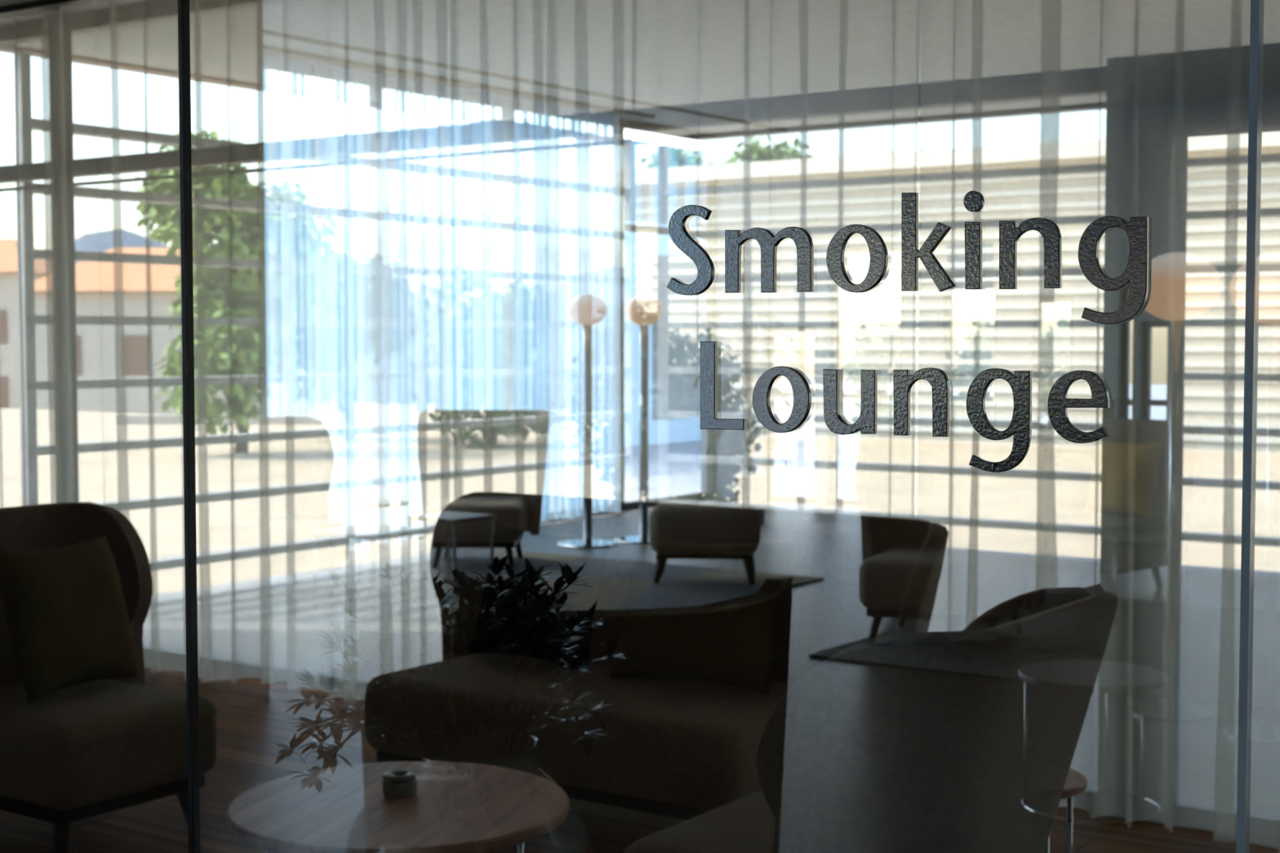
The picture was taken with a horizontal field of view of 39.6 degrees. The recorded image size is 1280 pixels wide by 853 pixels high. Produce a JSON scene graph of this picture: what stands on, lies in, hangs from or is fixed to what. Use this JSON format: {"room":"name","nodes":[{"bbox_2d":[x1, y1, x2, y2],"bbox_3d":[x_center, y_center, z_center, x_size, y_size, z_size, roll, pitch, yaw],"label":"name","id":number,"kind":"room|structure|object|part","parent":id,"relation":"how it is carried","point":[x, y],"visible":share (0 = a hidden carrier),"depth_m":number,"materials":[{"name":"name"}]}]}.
{"room":"hotel lobby lounge","nodes":[
{"label":"hotel lobby lounge","id":0,"kind":"room"},
{"bbox_2d":[0,0,1279,139],"bbox_3d":[6.153,-1.860,3.556,22.100,0.300,9.770,2,4,35],"label":"ceiling","id":1,"kind":"structure","parent":0,"point":[490,60],"depth_m":9.35,"materials":[{"name":"white paint"}]},
{"bbox_2d":[0,0,146,24],"bbox_3d":[0.777,-1.804,5.733,10.600,0.030,0.180,2,4,35],"label":"trim","id":2,"kind":"structure","parent":1,"relation":"attached to","point":[39,8],"depth_m":8.13,"materials":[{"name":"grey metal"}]},
{"bbox_2d":[0,44,1106,146],"bbox_3d":[7.260,-1.945,5.239,22.220,0.340,5.940,2,4,35],"label":"trim","id":3,"kind":"structure","parent":1,"relation":"attached to","point":[7,48],"depth_m":11.24,"materials":[{"name":"grey metal"}]},
{"bbox_2d":[0,547,1279,852],"bbox_3d":[6.149,1.367,3.886,22.300,0.120,10.100,2,4,35],"label":"floor","id":4,"kind":"structure","parent":0,"point":[373,620],"depth_m":7.59,"materials":[{"name":"wood"}]},
{"bbox_2d":[0,502,217,852],"bbox_3d":[-1.789,0.754,5.399,0.874,0.960,0.907,2,4,35],"label":"armchair","id":5,"kind":"object","parent":4,"relation":"on","point":[82,751],"visible":0.76,"depth_m":5.21,"materials":[{"name":"beige fabric"}]},
{"bbox_3d":[-1.640,1.178,5.039,0.049,0.150,0.074,1,3,18],"label":"leg","id":6,"kind":"part","parent":5,"relation":"part of","materials":[{"name":"black wood"}]},
{"bbox_2d":[0,535,137,702],"bbox_3d":[-1.736,0.575,5.402,0.212,0.445,0.468,2,3,33],"label":"cushion","id":7,"kind":"object","parent":5,"relation":"on","point":[65,609],"visible":1,"depth_m":5.31,"materials":[{"name":"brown fabric"}]},
{"bbox_3d":[-1.973,0.666,5.524,0.426,0.791,0.907,2,4,35],"label":"backrest","id":8,"kind":"part","parent":5,"relation":"part of","materials":[{"name":"beige fabric"}]},
{"bbox_3d":[-1.722,1.079,5.368,0.610,0.037,0.520,2,4,35],"label":"seat frame","id":9,"kind":"part","parent":5,"relation":"part of","materials":[{"name":"black wood"}]},
{"bbox_3d":[-1.718,0.938,5.358,0.700,0.250,0.600,2,4,35],"label":"seat","id":10,"kind":"part","parent":5,"relation":"part of","materials":[{"name":"beige fabric"}]},
{"bbox_3d":[-1.381,1.159,5.410,0.074,0.150,0.049,-2,4,-38],"label":"leg","id":11,"kind":"part","parent":5,"relation":"part of","materials":[{"name":"black wood"}]},
{"bbox_2d":[13,52,635,571],"bbox_3d":[-1.676,-0.584,11.749,0.120,3.010,5.610,2,4,35],"label":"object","id":12,"kind":"object","parent":4,"relation":"on","point":[24,124],"visible":0.83,"depth_m":11.05,"materials":[{"name":"grey metal"}]},
{"bbox_3d":[-3.267,-0.470,9.479,0.060,3.010,0.060,2,4,35],"label":"post","id":13,"kind":"part","parent":12,"relation":"part of","materials":[{"name":"grey metal"}]},
{"bbox_3d":[-0.084,-0.698,14.019,0.060,3.010,0.060,2,4,35],"label":"post","id":14,"kind":"part","parent":12,"relation":"part of","materials":[{"name":"grey metal"}]},
{"bbox_2d":[226,760,568,852],"bbox_3d":[-0.570,1.089,4.234,0.804,0.400,0.804,1,3,18],"label":"coffee table","id":15,"kind":"object","parent":4,"relation":"on","point":[456,807],"visible":0.98,"depth_m":4.14,"materials":[{"name":"brown wood"}]},
{"bbox_2d":[382,769,417,799],"bbox_3d":[-0.577,0.860,4.273,0.086,0.054,0.086,2,4,35],"label":"ashtray","id":16,"kind":"object","parent":15,"relation":"on","point":[396,784],"visible":1,"depth_m":4.24,"materials":[{"name":"grey ceramic"}]},
{"bbox_3d":[-0.577,0.842,4.272,0.086,0.018,0.086,2,4,35],"label":"lid","id":17,"kind":"part","parent":16,"relation":"part of","materials":[{"name":"grey ceramic"}]},
{"bbox_3d":[-0.294,1.099,4.377,0.017,0.366,0.018,1,3,18],"label":"leg","id":18,"kind":"part","parent":15,"relation":"part of","materials":[{"name":"metal"}]},
{"bbox_2d":[0,0,1279,837],"bbox_3d":[0.920,-0.317,6.013,10.600,3.030,0.080,2,4,35],"label":"wall","id":19,"kind":"structure","parent":4,"relation":"on","point":[62,169],"depth_m":7.53,"materials":[{"name":"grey metal"}]},
{"bbox_2d":[1097,42,1279,823],"bbox_3d":[3.360,0.105,4.299,4.575,2.360,0.160,2,4,35],"label":"pillar","id":20,"kind":"structure","parent":19,"relation":"attached to","point":[1155,102],"depth_m":5.48,"materials":[{"name":"grey concrete"}]},
{"bbox_2d":[364,492,948,835],"bbox_3d":[-0.065,0.749,5.653,1.970,0.944,0.913,2,4,35],"label":"sofa","id":21,"kind":"object","parent":4,"relation":"on","point":[680,748],"visible":0.68,"depth_m":5.55,"materials":[{"name":"beige fabric"}]},
{"bbox_2d":[467,519,614,671],"bbox_3d":[-0.332,0.560,5.908,0.484,0.469,0.222,2,4,38],"label":"cushion","id":22,"kind":"object","parent":21,"relation":"on","point":[541,592],"visible":1,"depth_m":5.83,"materials":[{"name":"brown fabric"}]},
{"bbox_3d":[-0.112,1.067,5.602,1.340,0.037,0.650,2,4,35],"label":"seat frame","id":23,"kind":"part","parent":21,"relation":"part of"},
{"bbox_3d":[-0.115,0.926,5.591,1.420,0.250,0.740,2,4,35],"label":"seat","id":24,"kind":"part","parent":21,"relation":"part of","materials":[{"name":"beige fabric"}]},
{"bbox_3d":[0.101,0.660,5.886,1.970,0.775,0.334,2,4,35],"label":"backrest","id":25,"kind":"part","parent":21,"relation":"part of","materials":[{"name":"beige fabric"}]},
{"bbox_2d":[609,534,791,694],"bbox_3d":[0.181,0.574,5.524,0.648,0.474,0.230,3,4,43],"label":"cushion","id":26,"kind":"object","parent":21,"relation":"on","point":[703,612],"visible":1,"depth_m":5.43,"materials":[{"name":"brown fabric"}]},
{"bbox_2d":[624,583,1118,852],"bbox_3d":[0.477,0.832,3.802,0.914,0.966,0.875,2,4,35],"label":"armchair","id":27,"kind":"object","parent":4,"relation":"on","point":[966,740],"visible":1,"depth_m":3.38,"materials":[{"name":"beige fabric"}]},
{"bbox_3d":[0.365,1.012,3.889,0.640,0.250,0.600,2,4,35],"label":"seat","id":28,"kind":"part","parent":27,"relation":"part of","materials":[{"name":"beige fabric"}]},
{"bbox_2d":[657,145,1279,546],"bbox_3d":[7.514,-0.441,8.889,17.960,3.010,0.120,2,4,35],"label":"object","id":29,"kind":"object","parent":4,"relation":"on","point":[664,192],"visible":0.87,"depth_m":12.72,"materials":[{"name":"grey metal"}]},
{"bbox_3d":[0.182,-0.698,14.016,0.060,3.010,0.060,2,4,35],"label":"post","id":30,"kind":"part","parent":29,"relation":"part of","materials":[{"name":"grey metal"}]},
{"bbox_2d":[1044,768,1087,852],"bbox_3d":[0.904,1.059,4.279,0.330,0.444,0.330,-1,3,-17],"label":"side table","id":31,"kind":"object","parent":4,"relation":"on","point":[1076,784],"visible":0.17,"depth_m":4.24,"materials":[{"name":"brown wood"}]},
{"bbox_3d":[0.945,1.076,4.141,0.013,0.424,0.013,-2,4,-39],"label":"leg","id":32,"kind":"part","parent":31,"relation":"part of","materials":[{"name":"metal"}]},
{"bbox_3d":[1.043,1.067,4.321,0.013,0.424,0.013,0,3,6],"label":"leg","id":33,"kind":"part","parent":31,"relation":"part of","materials":[{"name":"metal"}]},
{"bbox_3d":[-1.291,1.345,2.934,10.600,0.020,0.050,2,4,35],"label":"trim","id":34,"kind":"structure","parent":4,"relation":"on","visible":0},
{"bbox_2d":[177,0,199,852],"bbox_3d":[-0.605,-0.144,2.379,0.007,3.010,0.014,2,4,35],"label":"trim","id":35,"kind":"structure","parent":34,"relation":"on","point":[184,24],"depth_m":2.38,"materials":[{"name":"black metal"}]},
{"bbox_2d":[1235,0,1264,852],"bbox_3d":[0.543,-0.104,1.576,0.008,3.010,0.014,2,4,35],"label":"trim","id":36,"kind":"structure","parent":34,"relation":"on","point":[1256,29],"depth_m":1.58,"materials":[{"name":"grey metal"}]},
{"bbox_3d":[-0.031,-0.124,1.978,1.393,3.010,0.010,2,4,35],"label":"window","id":37,"kind":"structure","parent":34,"relation":"on","visible":0},
{"bbox_2d":[666,204,715,295],"bbox_3d":[0.054,-0.189,1.904,0.058,0.096,0.006,2,4,35],"label":"letter","id":38,"kind":"object","parent":37,"relation":"attached to","point":[678,233],"visible":1,"depth_m":1.90,"materials":[{"name":"black metal"}]},
{"bbox_2d":[700,341,746,430],"bbox_3d":[0.088,-0.043,1.887,0.055,0.094,0.006,2,4,35],"label":"letter","id":39,"kind":"object","parent":37,"relation":"attached to","point":[709,420],"visible":1,"depth_m":1.89,"materials":[{"name":"black metal"}]},
{"bbox_2d":[724,226,813,293],"bbox_3d":[0.134,-0.173,1.849,0.104,0.068,0.006,2,4,35],"label":"letter","id":40,"kind":"object","parent":37,"relation":"attached to","point":[768,242],"visible":1,"depth_m":1.85,"materials":[{"name":"black metal"}]},
{"bbox_2d":[752,366,811,432],"bbox_3d":[0.147,-0.028,1.847,0.068,0.069,0.006,2,4,35],"label":"letter","id":41,"kind":"object","parent":37,"relation":"attached to","point":[802,393],"visible":1,"depth_m":1.84,"materials":[{"name":"black metal"}]},
{"bbox_2d":[822,368,877,435],"bbox_3d":[0.213,-0.025,1.801,0.059,0.067,0.006,2,4,35],"label":"letter","id":42,"kind":"object","parent":37,"relation":"attached to","point":[867,422],"visible":1,"depth_m":1.80,"materials":[{"name":"black metal"}]},
{"bbox_2d":[826,224,888,293],"bbox_3d":[0.218,-0.169,1.790,0.067,0.069,0.006,2,4,35],"label":"letter","id":43,"kind":"object","parent":37,"relation":"attached to","point":[878,254],"visible":1,"depth_m":1.79,"materials":[{"name":"black metal"}]},
{"bbox_2d":[893,367,950,436],"bbox_3d":[0.278,-0.024,1.755,0.059,0.068,0.006,2,4,35],"label":"letter","id":44,"kind":"object","parent":37,"relation":"attached to","point":[903,381],"visible":1,"depth_m":1.75,"materials":[{"name":"black metal"}]},
{"bbox_2d":[901,192,955,291],"bbox_3d":[0.283,-0.181,1.744,0.057,0.098,0.006,2,4,35],"label":"letter","id":45,"kind":"object","parent":37,"relation":"attached to","point":[910,253],"visible":1,"depth_m":1.75,"materials":[{"name":"black metal"}]},
{"bbox_2d":[963,191,984,288],"bbox_3d":[0.322,-0.180,1.716,0.020,0.095,0.006,2,4,35],"label":"letter","id":46,"kind":"object","parent":37,"relation":"attached to","point":[973,201],"visible":1,"depth_m":1.71,"materials":[{"name":"black metal"}]},
{"bbox_2d":[966,368,1031,472],"bbox_3d":[0.345,-0.006,1.709,0.065,0.100,0.006,2,4,35],"label":"letter","id":47,"kind":"object","parent":37,"relation":"attached to","point":[1020,383],"visible":1,"depth_m":1.70,"materials":[{"name":"black metal"}]},
{"bbox_2d":[999,217,1062,288],"bbox_3d":[0.369,-0.164,1.684,0.062,0.067,0.006,2,4,35],"label":"letter","id":48,"kind":"object","parent":37,"relation":"attached to","point":[1010,233],"visible":1,"depth_m":1.68,"materials":[{"name":"black metal"}]},
{"bbox_2d":[1047,370,1109,443],"bbox_3d":[0.410,-0.018,1.663,0.059,0.068,0.006,2,4,35],"label":"letter","id":49,"kind":"object","parent":37,"relation":"attached to","point":[1058,403],"visible":1,"depth_m":1.66,"materials":[{"name":"black metal"}]},
{"bbox_2d":[1078,215,1148,324],"bbox_3d":[0.436,-0.144,1.638,0.066,0.100,0.006,2,4,35],"label":"letter","id":50,"kind":"object","parent":37,"relation":"attached to","point":[1135,274],"visible":1,"depth_m":1.63,"materials":[{"name":"black metal"}]},
{"bbox_2d":[0,408,1279,595],"bbox_3d":[2.024,1.080,20.404,100.000,0.300,24.380,2,4,35],"label":"ground","id":51,"kind":"structure","parent":0,"point":[137,473],"depth_m":23.21,"materials":[{"name":"beige concrete"}]},
{"bbox_2d":[116,414,346,424],"bbox_3d":[-9.164,0.591,40.145,5.204,1.700,0.250,0,3,0],"label":"wall","id":52,"kind":"structure","parent":51,"relation":"on","point":[121,419],"depth_m":39.98,"materials":[{"name":"paint"}]},
{"bbox_2d":[124,127,345,453],"bbox_3d":[-6.653,-2.260,29.898,2.981,5.471,3.420,1,3,25],"label":"tree","id":53,"kind":"object","parent":51,"relation":"on","point":[218,291],"visible":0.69,"depth_m":29.11,"materials":[{"name":"green plant"}]},
{"bbox_2d":[271,244,420,439],"bbox_3d":[-5.684,-1.620,33.804,2.818,3.794,2.468,1,3,18],"label":"tree","id":54,"kind":"object","parent":51,"relation":"on","point":[357,295],"visible":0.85,"depth_m":33.50,"materials":[{"name":"green plant"}]},
{"bbox_2d":[398,263,559,448],"bbox_3d":[-2.692,-1.189,32.177,2.724,3.393,2.818,2,4,35],"label":"tree","id":55,"kind":"object","parent":51,"relation":"on","point":[475,348],"visible":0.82,"depth_m":31.54,"materials":[{"name":"green plant"}]},
{"bbox_2d":[554,302,766,503],"bbox_3d":[0.202,-0.029,17.016,1.965,2.350,2.186,1,3,16],"label":"tree","id":56,"kind":"object","parent":51,"relation":"on","point":[686,480],"visible":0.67,"depth_m":16.68,"materials":[{"name":"green plant"}]},
{"label":"outside","id":57,"kind":"structure","parent":0,"visible":0},
{"bbox_2d":[75,228,623,410],"bbox_3d":[-20.464,-14.720,307.037,331.501,41.656,275.990,2,4,35],"label":"hills","id":58,"kind":"structure","parent":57,"point":[571,301],"depth_m":322.02,"materials":[{"name":"white"}]},
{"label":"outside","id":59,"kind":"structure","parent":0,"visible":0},
{"bbox_2d":[342,402,1279,455],"bbox_3d":[-3.272,5.342,39.231,230.000,0.400,220.000,2,4,35],"label":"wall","id":60,"kind":"structure","parent":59,"point":[364,412],"depth_m":145.82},
{"bbox_2d":[0,239,52,408],"bbox_3d":[-33.459,-3.417,89.705,9.005,12.043,10.200,0,3,0],"label":"house","id":61,"kind":"structure","parent":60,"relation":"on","point":[9,315],"depth_m":85.20,"materials":[{"name":"paint"}]},
{"bbox_2d":[0,309,7,342],"bbox_3d":[-30.857,-4.790,85.090,1.100,1.600,0.079,0,3,0],"label":"shutter","id":62,"kind":"object","parent":61,"relation":"hanging from","point":[3,313],"depth_m":85.06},
{"bbox_2d":[0,376,8,408],"bbox_3d":[-30.857,-1.594,85.250,1.100,1.600,0.079,0,3,0],"label":"shutter","id":63,"kind":"object","parent":61,"relation":"hanging from","point":[3,380],"depth_m":85.20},
{"bbox_2d":[13,247,342,414],"bbox_3d":[-19.085,-2.220,76.669,12.219,10.957,10.200,0,3,0],"label":"house","id":64,"kind":"structure","parent":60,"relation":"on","point":[102,288],"depth_m":72.15,"materials":[{"name":"paint"}]},
{"bbox_2d":[53,335,81,374],"bbox_3d":[-23.218,-2.889,72.090,1.100,1.600,0.079,0,3,0],"label":"shutter","id":65,"kind":"object","parent":64,"relation":"hanging from","point":[78,337],"depth_m":72.06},
{"bbox_2d":[120,335,149,374],"bbox_3d":[-20.463,-2.889,72.090,1.100,1.600,0.079,0,3,0],"label":"shutter","id":66,"kind":"object","parent":64,"relation":"hanging from","point":[135,349],"depth_m":72.05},
{"bbox_2d":[262,335,284,374],"bbox_3d":[-14.953,-2.889,72.090,1.100,1.600,0.079,0,3,0],"label":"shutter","id":67,"kind":"object","parent":64,"relation":"hanging from","point":[282,365],"depth_m":72.06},
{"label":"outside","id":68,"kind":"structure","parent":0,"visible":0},
{"bbox_2d":[604,131,1279,452],"bbox_3d":[28.220,-2.094,26.283,60.600,5.450,14.450,2,4,35],"label":"office building","id":69,"kind":"structure","parent":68,"point":[1208,295],"depth_m":33.56,"materials":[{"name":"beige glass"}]},
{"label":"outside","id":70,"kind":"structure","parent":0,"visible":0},
{"bbox_2d":[636,140,729,168],"bbox_3d":[1.840,-5.567,61.865,3.630,8.838,3.688,2,4,40],"label":"tree","id":71,"kind":"object","parent":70,"point":[675,155],"visible":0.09,"depth_m":61.53,"materials":[{"name":"green plant"}]},
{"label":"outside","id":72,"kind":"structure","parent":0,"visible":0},
{"bbox_2d":[727,134,813,163],"bbox_3d":[4.847,-5.827,63.731,3.613,9.171,3.876,2,4,35],"label":"tree","id":73,"kind":"object","parent":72,"point":[763,153],"visible":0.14,"depth_m":62.75,"materials":[{"name":"green plant"}]},
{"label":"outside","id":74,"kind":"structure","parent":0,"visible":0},
{"bbox_2d":[888,146,923,152],"bbox_3d":[8.711,-5.236,59.939,4.378,8.369,4.108,2,4,35],"label":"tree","id":75,"kind":"object","parent":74,"point":[921,148],"visible":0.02,"depth_m":59.71,"materials":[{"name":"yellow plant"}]}
]}

